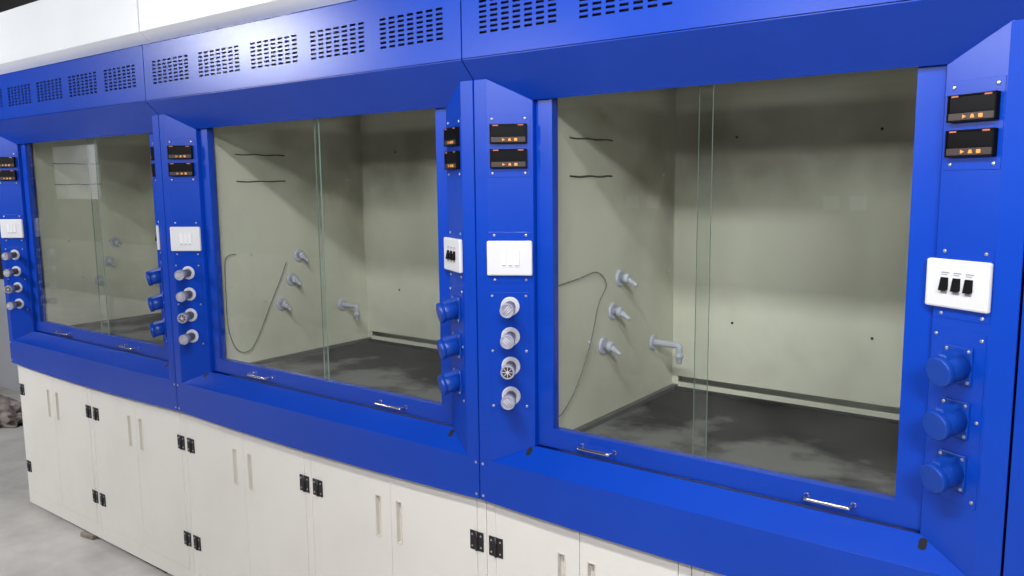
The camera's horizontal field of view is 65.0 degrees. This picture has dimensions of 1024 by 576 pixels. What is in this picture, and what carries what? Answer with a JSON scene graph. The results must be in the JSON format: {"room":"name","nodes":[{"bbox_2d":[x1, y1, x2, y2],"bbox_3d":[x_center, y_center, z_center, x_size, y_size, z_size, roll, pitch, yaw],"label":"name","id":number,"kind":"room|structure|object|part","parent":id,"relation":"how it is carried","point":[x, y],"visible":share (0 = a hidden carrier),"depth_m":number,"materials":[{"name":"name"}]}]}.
{"room":"chemistry laboratory","nodes":[
{"label":"chemistry laboratory","id":0,"kind":"room"},
{"bbox_2d":[0,0,37,391],"bbox_3d":[-2.661,-0.551,5.321,18.000,3.000,0.100,5,9,37],"label":"wall","id":1,"kind":"structure","parent":0,"point":[9,377],"depth_m":6.44,"materials":[{"name":"grey paint"}]},
{"bbox_2d":[0,386,172,575],"bbox_3d":[-5.680,1.542,1.525,18.000,0.100,10.000,5,9,37],"label":"floor","id":2,"kind":"structure","parent":0,"point":[34,541],"depth_m":3.71,"materials":[{"name":"concrete"}]},
{"bbox_2d":[0,394,22,427],"bbox_3d":[-3.620,0.830,5.607,0.697,0.208,0.340,2,8,20],"label":"crumpled cloth","id":3,"kind":"object","parent":2,"relation":"on","point":[10,409],"visible":0.66,"depth_m":5.49,"materials":[{"name":"grey fabric"}]},
{"bbox_2d":[18,365,102,538],"bbox_3d":[-1.905,0.721,4.178,0.748,0.759,0.882,5,9,37],"label":"base cabinet","id":4,"kind":"object","parent":2,"relation":"on","point":[57,414],"visible":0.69,"depth_m":3.81,"materials":[{"name":"beige"}]},
{"bbox_3d":[-2.297,0.714,3.939,0.340,0.652,0.018,5,9,37],"label":"door","id":5,"kind":"part","parent":4,"relation":"part of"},
{"bbox_3d":[-2.209,0.550,3.844,0.025,0.137,0.012,5,9,37],"label":"handle","id":6,"kind":"part","parent":4,"relation":"part of","materials":[{"name":"beige"}]},
{"bbox_3d":[-2.137,0.556,3.790,0.025,0.137,0.012,5,9,37],"label":"handle","id":7,"kind":"part","parent":4,"relation":"part of","materials":[{"name":"beige metal"}]},
{"bbox_3d":[-2.024,0.738,3.735,0.340,0.652,0.018,5,9,37],"label":"door","id":8,"kind":"part","parent":4,"relation":"part of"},
{"bbox_2d":[0,0,177,410],"bbox_3d":[-1.624,-0.426,3.793,1.496,1.633,1.000,5,9,37],"label":"fume hood","id":9,"kind":"object","parent":4,"relation":"on","point":[83,237],"visible":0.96,"depth_m":3.74,"materials":[{"name":"blue metal"}]},
{"bbox_2d":[0,88,3,108],"bbox_3d":[-2.387,-0.863,3.690,0.235,0.088,0.002,5,9,37],"label":"vent grille","id":10,"kind":"object","parent":9,"relation":"attached to","point":[1,89],"depth_m":3.63,"materials":[{"name":"blue metal"}]},
{"bbox_3d":[-2.405,-0.570,3.832,0.110,0.158,0.001,0,8,8],"label":"plate","id":11,"kind":"part","parent":9,"relation":"part of","materials":[{"name":"blue metal"}]},
{"bbox_2d":[0,219,23,237],"bbox_3d":[-2.403,-0.285,3.864,0.118,0.090,0.011,0,8,8],"label":"switch plate","id":12,"kind":"object","parent":9,"relation":"attached to","point":[10,228],"depth_m":3.86,"materials":[{"name":"grey plastic"}]},
{"bbox_3d":[-2.402,-0.287,3.869,0.110,0.132,0.001,0,8,8],"label":"plate","id":13,"kind":"part","parent":9,"relation":"part of","materials":[{"name":"white plastic"}]},
{"bbox_3d":[-2.405,-0.157,3.864,0.030,0.031,0.041,0,8,8],"label":"valve stem","id":14,"kind":"part","parent":9,"relation":"part of","materials":[{"name":"grey"}]},
{"bbox_3d":[-2.404,-0.078,3.874,0.030,0.031,0.041,0,8,8],"label":"valve stem","id":15,"kind":"part","parent":9,"relation":"part of","materials":[{"name":"grey"}]},
{"bbox_3d":[-2.402,-0.041,3.902,0.104,0.316,0.001,0,8,8],"label":"plate","id":16,"kind":"part","parent":9,"relation":"part of","materials":[{"name":"blue metal"}]},
{"bbox_2d":[7,83,31,106],"bbox_3d":[-2.156,-0.843,3.518,0.235,0.088,0.002,5,9,37],"label":"vent grille","id":17,"kind":"object","parent":9,"relation":"attached to","point":[18,94],"depth_m":3.52,"materials":[{"name":"blue metal"}]},
{"bbox_3d":[-2.397,-0.244,3.913,0.143,1.002,0.120,5,9,37],"label":"post","id":18,"kind":"part","parent":9,"relation":"part of","materials":[{"name":"blue metal"}]},
{"bbox_2d":[36,77,62,102],"bbox_3d":[-1.926,-0.823,3.345,0.235,0.088,0.002,5,9,37],"label":"vent grille","id":19,"kind":"object","parent":9,"relation":"attached to","point":[48,89],"depth_m":3.35,"materials":[{"name":"blue metal"}]},
{"bbox_3d":[-2.091,0.208,3.736,0.122,0.012,0.032,5,9,37],"label":"sash handle","id":20,"kind":"part","parent":9,"relation":"part of","materials":[{"name":"silver metal"}]},
{"bbox_2d":[68,71,97,97],"bbox_3d":[-1.695,-0.803,3.173,0.235,0.088,0.002,5,9,37],"label":"vent grille","id":21,"kind":"object","parent":9,"relation":"attached to","point":[81,84],"depth_m":3.17,"materials":[{"name":"blue metal"}]},
{"bbox_3d":[-1.850,0.340,3.579,1.496,0.174,0.120,5,9,37],"label":"sill","id":22,"kind":"part","parent":9,"relation":"part of","materials":[{"name":"blue metal"}]},
{"bbox_3d":[-1.843,-0.305,3.513,1.205,1.116,0.026,5,9,37],"label":"sash","id":23,"kind":"part","parent":9,"relation":"part of","materials":[{"name":"clear glass"}]},
{"bbox_3d":[-1.611,-0.296,3.345,0.544,1.044,0.005,5,9,37],"label":"glass pane","id":24,"kind":"part","parent":9,"relation":"part of","materials":[{"name":"grey"}]},
{"bbox_3d":[-2.030,-0.331,3.645,0.658,1.044,0.005,5,9,37],"label":"glass pane","id":25,"kind":"part","parent":9,"relation":"part of","materials":[{"name":"grey"}]},
{"bbox_2d":[103,63,136,92],"bbox_3d":[-1.465,-0.783,3.001,0.235,0.088,0.002,5,9,37],"label":"vent grille","id":26,"kind":"object","parent":9,"relation":"attached to","point":[117,77],"depth_m":3.00,"materials":[{"name":"blue metal"}]},
{"bbox_2d":[79,315,163,344],"bbox_3d":[-1.597,0.228,3.905,1.179,0.030,0.724,5,9,37],"label":"countertop","id":27,"kind":"structure","parent":9,"relation":"on","point":[139,329],"depth_m":4.01,"materials":[{"name":"stone"}]},
{"bbox_3d":[-1.619,0.249,3.384,0.122,0.012,0.032,5,9,37],"label":"sash handle","id":28,"kind":"part","parent":9,"relation":"part of","materials":[{"name":"silver metal"}]},
{"bbox_2d":[146,266,162,285],"bbox_3d":[-1.374,-0.045,3.092,0.074,0.072,0.074,5,9,37],"label":"power socket","id":29,"kind":"object","parent":9,"relation":"attached to","point":[154,276],"depth_m":3.07,"materials":[{"name":"blue plastic"}]},
{"bbox_2d":[148,292,164,311],"bbox_3d":[-1.373,0.055,3.105,0.074,0.072,0.074,5,9,37],"label":"power socket","id":30,"kind":"object","parent":9,"relation":"attached to","point":[156,302],"depth_m":3.09,"materials":[{"name":"blue plastic"}]},
{"bbox_2d":[149,317,165,337],"bbox_3d":[-1.372,0.155,3.118,0.074,0.072,0.074,5,9,37],"label":"power socket","id":31,"kind":"object","parent":9,"relation":"attached to","point":[157,328],"depth_m":3.10,"materials":[{"name":"blue plastic"}]},
{"bbox_2d":[155,225,160,249],"bbox_3d":[-1.359,-0.195,3.088,0.114,0.090,0.069,5,9,37],"label":"switch plate","id":32,"kind":"object","parent":9,"relation":"attached to","point":[158,227],"depth_m":3.03,"materials":[{"name":"grey plastic"}]},
{"bbox_3d":[-1.316,-0.150,3.105,0.143,1.002,0.120,5,9,37],"label":"post","id":33,"kind":"part","parent":9,"relation":"part of","materials":[{"name":"blue metal"}]},
{"bbox_3d":[-1.349,0.051,3.118,0.001,0.326,0.106,-4,8,-24],"label":"plate","id":34,"kind":"part","parent":9,"relation":"part of","materials":[{"name":"blue metal"}]},
{"bbox_2d":[80,530,98,539],"bbox_3d":[-1.964,1.149,3.747,0.090,0.022,0.044,3,8,28],"label":"wooden block","id":35,"kind":"object","parent":2,"relation":"on","point":[85,534],"visible":0.66,"depth_m":3.73,"materials":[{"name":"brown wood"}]},
{"bbox_2d":[60,517,166,572],"bbox_3d":[-1.895,1.156,3.723,1.110,0.015,0.018,5,9,37],"label":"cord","id":36,"kind":"object","parent":2,"relation":"on","point":[60,517],"visible":0.17,"depth_m":3.52,"materials":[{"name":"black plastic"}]},
{"bbox_2d":[91,388,194,575],"bbox_3d":[-1.306,0.773,3.730,0.748,0.759,0.882,5,9,37],"label":"base cabinet","id":37,"kind":"object","parent":2,"relation":"on","point":[142,459],"visible":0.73,"depth_m":3.36,"materials":[{"name":"beige"}]},
{"bbox_3d":[-1.698,0.766,3.491,0.340,0.652,0.018,5,9,37],"label":"door","id":38,"kind":"part","parent":37,"relation":"part of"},
{"bbox_3d":[-1.610,0.602,3.396,0.025,0.137,0.012,5,9,37],"label":"handle","id":39,"kind":"part","parent":37,"relation":"part of","materials":[{"name":"beige"}]},
{"bbox_3d":[-1.538,0.609,3.342,0.025,0.137,0.012,5,9,37],"label":"handle","id":40,"kind":"part","parent":37,"relation":"part of","materials":[{"name":"beige"}]},
{"bbox_3d":[-1.425,0.790,3.287,0.340,0.652,0.018,5,9,37],"label":"door","id":41,"kind":"part","parent":37,"relation":"part of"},
{"bbox_2d":[185,414,315,575],"bbox_3d":[-0.706,0.825,3.282,0.748,0.759,0.882,5,9,37],"label":"base cabinet","id":42,"kind":"object","parent":2,"relation":"on","point":[251,501],"visible":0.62,"depth_m":2.92,"materials":[{"name":"beige"}]},
{"bbox_3d":[-1.099,0.818,3.043,0.340,0.652,0.018,5,9,37],"label":"door","id":43,"kind":"part","parent":42,"relation":"part of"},
{"bbox_3d":[-1.010,0.655,2.948,0.025,0.137,0.012,5,9,37],"label":"handle","id":44,"kind":"part","parent":42,"relation":"part of","materials":[{"name":"beige"}]},
{"bbox_3d":[-0.939,0.661,2.894,0.025,0.137,0.012,5,9,37],"label":"handle","id":45,"kind":"part","parent":42,"relation":"part of","materials":[{"name":"beige plastic"}]},
{"bbox_3d":[-0.825,0.842,2.839,0.340,0.652,0.018,5,9,37],"label":"door","id":46,"kind":"part","parent":42,"relation":"part of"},
{"bbox_2d":[138,0,480,498],"bbox_3d":[-0.425,-0.322,2.897,1.496,1.633,1.000,5,9,37],"label":"fume hood","id":47,"kind":"object","parent":42,"relation":"on","point":[318,156],"visible":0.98,"depth_m":2.90,"materials":[{"name":"blue metal"}]},
{"bbox_2d":[151,53,189,84],"bbox_3d":[-1.188,-0.759,2.794,0.235,0.088,0.002,5,9,37],"label":"vent grille","id":48,"kind":"object","parent":47,"relation":"attached to","point":[166,68],"depth_m":2.79,"materials":[{"name":"blue metal"}]},
{"bbox_3d":[-1.206,-0.465,2.936,0.110,0.158,0.001,0,8,8],"label":"plate","id":49,"kind":"part","parent":47,"relation":"part of","materials":[{"name":"blue metal"}]},
{"bbox_2d":[170,227,201,250],"bbox_3d":[-1.205,-0.181,2.968,0.118,0.090,0.011,0,8,8],"label":"switch plate","id":50,"kind":"object","parent":47,"relation":"attached to","point":[181,238],"depth_m":2.96,"materials":[{"name":"grey plastic"}]},
{"bbox_3d":[-1.203,-0.183,2.973,0.110,0.132,0.001,0,8,8],"label":"plate","id":51,"kind":"part","parent":47,"relation":"part of","materials":[{"name":"white plastic"}]},
{"bbox_3d":[-1.198,-0.140,3.017,0.143,1.002,0.120,5,9,37],"label":"post","id":52,"kind":"part","parent":47,"relation":"part of","materials":[{"name":"blue metal"}]},
{"bbox_3d":[-1.206,-0.053,2.968,0.030,0.031,0.041,0,8,8],"label":"valve stem","id":53,"kind":"part","parent":47,"relation":"part of","materials":[{"name":"grey metal"}]},
{"bbox_3d":[-1.205,0.026,2.979,0.030,0.031,0.041,0,8,8],"label":"valve stem","id":54,"kind":"part","parent":47,"relation":"part of","materials":[{"name":"grey metal"}]},
{"bbox_3d":[-1.204,0.105,2.989,0.030,0.031,0.041,0,8,8],"label":"valve stem","id":55,"kind":"part","parent":47,"relation":"part of","materials":[{"name":"grey"}]},
{"bbox_3d":[-1.203,0.063,3.006,0.104,0.316,0.001,0,8,8],"label":"plate","id":56,"kind":"part","parent":47,"relation":"part of","materials":[{"name":"blue metal"}]},
{"bbox_3d":[-1.203,0.184,2.999,0.030,0.031,0.041,0,8,8],"label":"valve stem","id":57,"kind":"part","parent":47,"relation":"part of","materials":[{"name":"grey"}]},
{"bbox_2d":[197,44,239,77],"bbox_3d":[-0.958,-0.739,2.622,0.235,0.088,0.002,5,9,37],"label":"vent grille","id":58,"kind":"object","parent":47,"relation":"attached to","point":[213,60],"depth_m":2.62,"materials":[{"name":"blue metal"}]},
{"bbox_3d":[-0.896,0.312,2.844,0.122,0.012,0.032,5,9,37],"label":"sash handle","id":59,"kind":"part","parent":47,"relation":"part of","materials":[{"name":"silver metal"}]},
{"bbox_2d":[249,33,298,69],"bbox_3d":[-0.727,-0.719,2.450,0.235,0.088,0.002,5,9,37],"label":"vent grille","id":60,"kind":"object","parent":47,"relation":"attached to","point":[267,51],"depth_m":2.45,"materials":[{"name":"blue metal"}]},
{"bbox_3d":[-0.412,-0.192,2.449,0.542,1.044,0.005,5,9,37],"label":"glass pane","id":61,"kind":"part","parent":47,"relation":"part of","materials":[{"name":"grey"}]},
{"bbox_3d":[-0.851,-0.228,2.764,0.608,1.044,0.005,5,9,37],"label":"glass pane","id":62,"kind":"part","parent":47,"relation":"part of","materials":[{"name":"grey"}]},
{"bbox_3d":[-0.645,-0.201,2.618,1.205,1.116,0.026,5,9,37],"label":"sash","id":63,"kind":"part","parent":47,"relation":"part of","materials":[{"name":"clear glass"}]},
{"bbox_3d":[-0.652,0.444,2.683,1.496,0.174,0.120,5,9,37],"label":"sill","id":64,"kind":"part","parent":47,"relation":"part of","materials":[{"name":"blue metal"}]},
{"bbox_2d":[309,20,365,61],"bbox_3d":[-0.496,-0.698,2.277,0.235,0.088,0.002,5,9,37],"label":"vent grille","id":65,"kind":"object","parent":47,"relation":"attached to","point":[330,40],"depth_m":2.28,"materials":[{"name":"blue metal"}]},
{"bbox_2d":[338,299,359,319],"bbox_3d":[-0.698,0.092,3.478,0.108,0.086,0.052,5,9,37],"label":"water tap","id":66,"kind":"object","parent":47,"relation":"on","point":[344,305],"depth_m":3.50,"materials":[{"name":"grey plastic"}]},
{"bbox_2d":[262,341,441,402],"bbox_3d":[-0.398,0.332,3.010,1.179,0.030,0.724,5,9,37],"label":"countertop","id":67,"kind":"structure","parent":47,"relation":"on","point":[413,372],"depth_m":3.11,"materials":[{"name":"stone"}]},
{"bbox_3d":[-0.372,0.357,2.452,0.122,0.012,0.032,5,9,37],"label":"sash handle","id":68,"kind":"part","parent":47,"relation":"part of","materials":[{"name":"silver metal"}]},
{"bbox_3d":[-0.184,-0.296,3.223,1.179,1.154,0.007,5,9,37],"label":"baffle rail","id":69,"kind":"part","parent":47,"relation":"part of","materials":[{"name":"laminate"}]},
{"bbox_2d":[378,5,443,50],"bbox_3d":[-0.266,-0.678,2.105,0.235,0.088,0.002,5,9,37],"label":"vent grille","id":70,"kind":"object","parent":47,"relation":"attached to","point":[408,27],"depth_m":2.10,"materials":[{"name":"blue metal"}]},
{"bbox_2d":[436,295,460,322],"bbox_3d":[-0.175,0.059,2.196,0.074,0.072,0.074,5,9,37],"label":"power socket","id":71,"kind":"object","parent":47,"relation":"attached to","point":[448,309],"depth_m":2.18,"materials":[{"name":"blue plastic"}]},
{"bbox_2d":[437,331,460,359],"bbox_3d":[-0.174,0.160,2.209,0.074,0.072,0.074,5,9,37],"label":"power socket","id":72,"kind":"object","parent":47,"relation":"attached to","point":[450,345],"depth_m":2.19,"materials":[{"name":"blue plastic"}]},
{"bbox_2d":[438,366,461,395],"bbox_3d":[-0.173,0.260,2.222,0.074,0.072,0.074,5,9,37],"label":"power socket","id":73,"kind":"object","parent":47,"relation":"attached to","point":[450,381],"depth_m":2.21,"materials":[{"name":"blue plastic"}]},
{"bbox_2d":[444,237,462,272],"bbox_3d":[-0.161,-0.091,2.192,0.011,0.090,0.128,-4,8,-24],"label":"switch plate","id":74,"kind":"object","parent":47,"relation":"attached to","point":[453,246],"depth_m":2.17,"materials":[{"name":"grey plastic"}]},
{"bbox_3d":[-0.155,-0.374,2.151,0.001,0.158,0.110,-4,8,-24],"label":"plate","id":75,"kind":"part","parent":47,"relation":"part of","materials":[{"name":"blue metal"}]},
{"bbox_3d":[-0.152,-0.091,2.188,0.001,0.132,0.110,-4,8,-24],"label":"plate","id":76,"kind":"part","parent":47,"relation":"part of","materials":[{"name":"white plastic"}]},
{"bbox_3d":[-0.150,0.155,2.223,0.001,0.326,0.106,-4,8,-24],"label":"plate","id":77,"kind":"part","parent":47,"relation":"part of","materials":[{"name":"blue metal"}]},
{"bbox_3d":[-0.117,-0.046,2.209,0.143,1.002,0.120,5,9,37],"label":"post","id":78,"kind":"part","parent":47,"relation":"part of","materials":[{"name":"blue metal"}]},
{"bbox_2d":[310,453,487,575],"bbox_3d":[-0.107,0.877,2.835,0.748,0.759,0.882,5,9,37],"label":"base cabinet","id":79,"kind":"object","parent":2,"relation":"on","point":[367,522],"visible":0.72,"depth_m":2.47,"materials":[{"name":"beige"}]},
{"bbox_3d":[-0.499,0.871,2.595,0.340,0.652,0.018,5,9,37],"label":"door","id":80,"kind":"part","parent":79,"relation":"part of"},
{"bbox_3d":[-0.411,0.707,2.500,0.025,0.137,0.012,5,9,37],"label":"handle","id":81,"kind":"part","parent":79,"relation":"part of","materials":[{"name":"beige plastic"}]},
{"bbox_3d":[-0.339,0.713,2.446,0.025,0.137,0.012,5,9,37],"label":"handle","id":82,"kind":"part","parent":79,"relation":"part of","materials":[{"name":"beige plastic"}]},
{"bbox_3d":[-0.226,0.894,2.391,0.340,0.652,0.018,5,9,37],"label":"door","id":83,"kind":"part","parent":79,"relation":"part of","materials":[{"name":"white metal"}]},
{"bbox_2d":[487,502,691,575],"bbox_3d":[0.436,0.924,2.429,0.607,0.759,0.882,5,9,37],"label":"base cabinet","id":84,"kind":"object","parent":2,"relation":"on","point":[518,544],"visible":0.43,"depth_m":2.10,"materials":[{"name":"beige"}]},
{"bbox_3d":[0.072,0.920,2.169,0.270,0.652,0.018,5,9,37],"label":"door","id":85,"kind":"part","parent":84,"relation":"part of","materials":[{"name":"white metal"}]},
{"bbox_3d":[0.132,0.754,2.094,0.025,0.137,0.012,5,9,37],"label":"handle","id":86,"kind":"part","parent":84,"relation":"part of","materials":[{"name":"beige"}]},
{"bbox_3d":[0.204,0.760,2.041,0.025,0.137,0.012,5,9,37],"label":"handle","id":87,"kind":"part","parent":84,"relation":"part of","materials":[{"name":"beige"}]},
{"bbox_3d":[0.289,0.939,2.006,0.270,0.652,0.018,5,9,37],"label":"door","id":88,"kind":"part","parent":84,"relation":"part of","materials":[{"name":"white metal"}]},
{"bbox_2d":[461,0,1023,575],"bbox_3d":[0.661,-0.228,2.086,1.214,1.633,1.000,5,9,37],"label":"fume hood","id":89,"kind":"object","parent":84,"relation":"on","point":[750,273],"visible":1,"depth_m":2.06,"materials":[{"name":"blue metal"}]},
{"bbox_3d":[0.001,-0.036,2.121,0.143,1.002,0.120,5,9,37],"label":"post","id":90,"kind":"part","parent":89,"relation":"part of","materials":[{"name":"blue metal"}]},
{"bbox_3d":[-0.007,-0.361,2.041,0.110,0.158,0.001,0,8,8],"label":"plate","id":91,"kind":"part","parent":89,"relation":"part of","materials":[{"name":"blue metal"}]},
{"bbox_2d":[487,241,532,275],"bbox_3d":[-0.006,-0.077,2.072,0.118,0.090,0.011,0,8,8],"label":"switch plate","id":92,"kind":"object","parent":89,"relation":"attached to","point":[504,258],"depth_m":2.07,"materials":[{"name":"grey plastic"}]},
{"bbox_3d":[-0.005,0.167,2.110,0.104,0.316,0.001,0,8,8],"label":"plate","id":93,"kind":"part","parent":89,"relation":"part of","materials":[{"name":"blue metal"}]},
{"bbox_3d":[-0.004,-0.079,2.078,0.110,0.132,0.001,0,8,8],"label":"plate","id":94,"kind":"part","parent":89,"relation":"part of","materials":[{"name":"white plastic"}]},
{"bbox_3d":[-0.005,0.288,2.104,0.030,0.031,0.041,0,8,8],"label":"valve stem","id":95,"kind":"part","parent":89,"relation":"part of","materials":[{"name":"grey"}]},
{"bbox_3d":[-0.006,0.209,2.093,0.030,0.031,0.041,0,8,8],"label":"valve stem","id":96,"kind":"part","parent":89,"relation":"part of","materials":[{"name":"grey metal"}]},
{"bbox_2d":[478,0,557,35],"bbox_3d":[0.011,-0.654,1.899,0.235,0.088,0.002,5,9,37],"label":"vent grille","id":97,"kind":"object","parent":89,"relation":"attached to","point":[495,17],"depth_m":1.90,"materials":[{"name":"blue metal"}]},
{"bbox_3d":[0.209,0.408,2.018,0.107,0.012,0.032,5,9,37],"label":"sash handle","id":98,"kind":"part","parent":89,"relation":"part of","materials":[{"name":"silver metal"}]},
{"bbox_2d":[578,0,673,20],"bbox_3d":[0.241,-0.634,1.726,0.235,0.088,0.002,5,9,37],"label":"vent grille","id":99,"kind":"object","parent":89,"relation":"attached to","point":[588,10],"depth_m":1.74,"materials":[{"name":"blue metal"}]},
{"bbox_2d":[649,334,683,363],"bbox_3d":[0.500,0.197,2.583,0.108,0.086,0.052,5,9,37],"label":"water tap","id":100,"kind":"object","parent":89,"relation":"on","point":[654,342],"depth_m":2.59,"materials":[{"name":"grey plastic"}]},
{"bbox_3d":[0.599,-0.103,1.693,0.448,1.044,0.005,5,9,37],"label":"glass pane","id":101,"kind":"part","parent":89,"relation":"part of","materials":[{"name":"grey"}]},
{"bbox_3d":[0.274,-0.130,1.923,0.424,1.044,0.005,5,9,37],"label":"glass pane","id":102,"kind":"part","parent":89,"relation":"part of","materials":[{"name":"grey"}]},
{"bbox_3d":[0.441,-0.106,1.806,0.923,1.116,0.026,5,9,37],"label":"sash","id":103,"kind":"part","parent":89,"relation":"part of","materials":[{"name":"clear glass"}]},
{"bbox_2d":[586,389,898,495],"bbox_3d":[0.688,0.426,2.198,0.897,0.030,0.724,5,9,37],"label":"countertop","id":104,"kind":"structure","parent":89,"relation":"on","point":[852,452],"depth_m":2.22,"materials":[{"name":"stone"}]},
{"bbox_3d":[0.434,0.538,1.872,1.214,0.174,0.120,5,9,37],"label":"sill","id":105,"kind":"part","parent":89,"relation":"part of","materials":[{"name":"blue metal"}]},
{"bbox_3d":[0.902,-0.202,2.411,0.897,1.154,0.007,5,9,37],"label":"baffle rail","id":106,"kind":"part","parent":89,"relation":"part of","materials":[{"name":"laminate"}]},
{"bbox_3d":[0.660,0.447,1.681,0.107,0.012,0.032,5,9,37],"label":"sash handle","id":107,"kind":"part","parent":89,"relation":"part of","materials":[{"name":"silver metal"}]},
{"bbox_2d":[920,448,966,493],"bbox_3d":[0.800,0.344,1.495,0.074,0.072,0.074,5,9,37],"label":"power socket","id":108,"kind":"object","parent":89,"relation":"attached to","point":[944,471],"depth_m":1.48,"materials":[{"name":"blue plastic"}]},
{"bbox_2d":[923,396,969,440],"bbox_3d":[0.799,0.244,1.482,0.074,0.072,0.074,5,9,37],"label":"power socket","id":109,"kind":"object","parent":89,"relation":"attached to","point":[947,418],"depth_m":1.47,"materials":[{"name":"blue plastic"}]},
{"bbox_2d":[926,344,973,386],"bbox_3d":[0.798,0.144,1.469,0.074,0.072,0.074,5,9,37],"label":"power socket","id":110,"kind":"object","parent":89,"relation":"attached to","point":[950,365],"depth_m":1.46,"materials":[{"name":"blue plastic"}]},
{"bbox_3d":[0.823,0.240,1.495,0.001,0.326,0.106,-4,8,-24],"label":"plate","id":111,"kind":"part","parent":89,"relation":"part of","materials":[{"name":"blue metal"}]},
{"bbox_2d":[925,257,993,313],"bbox_3d":[0.813,-0.006,1.465,0.011,0.090,0.128,-4,8,-24],"label":"switch plate","id":112,"kind":"object","parent":89,"relation":"attached to","point":[953,285],"depth_m":1.46,"materials":[{"name":"grey plastic"}]},
{"bbox_3d":[0.821,-0.007,1.461,0.001,0.132,0.110,-4,8,-24],"label":"plate","id":113,"kind":"part","parent":89,"relation":"part of","materials":[{"name":"white plastic"}]},
{"bbox_3d":[0.856,0.039,1.482,0.143,1.002,0.120,5,9,37],"label":"post","id":114,"kind":"part","parent":89,"relation":"part of","materials":[{"name":"blue metal"}]},
{"bbox_3d":[0.818,-0.289,1.424,0.001,0.158,0.110,-4,8,-24],"label":"plate","id":115,"kind":"part","parent":89,"relation":"part of","materials":[{"name":"blue metal"}]},
{"bbox_2d":[692,566,723,575],"bbox_3d":[0.923,0.967,2.065,0.607,0.759,0.882,5,9,37],"label":"base cabinet","id":116,"kind":"object","parent":2,"relation":"on","point":[696,571],"visible":0.02,"depth_m":1.84,"materials":[{"name":"beige"}]},
{"bbox_3d":[0.559,0.963,1.805,0.270,0.652,0.018,5,9,37],"label":"door","id":117,"kind":"part","parent":116,"relation":"part of","materials":[{"name":"white metal"}]},
{"bbox_3d":[1.466,1.014,1.659,0.748,0.759,0.882,5,9,37],"label":"base cabinet","id":118,"kind":"object","parent":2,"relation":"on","visible":0},
{"bbox_2d":[1003,293,1023,575],"bbox_3d":[1.747,-0.133,1.274,1.496,1.633,1.000,5,9,37],"label":"fume hood","id":119,"kind":"object","parent":118,"relation":"on","point":[1014,543],"visible":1,"depth_m":1.42,"materials":[{"name":"blue metal"}]}
]}

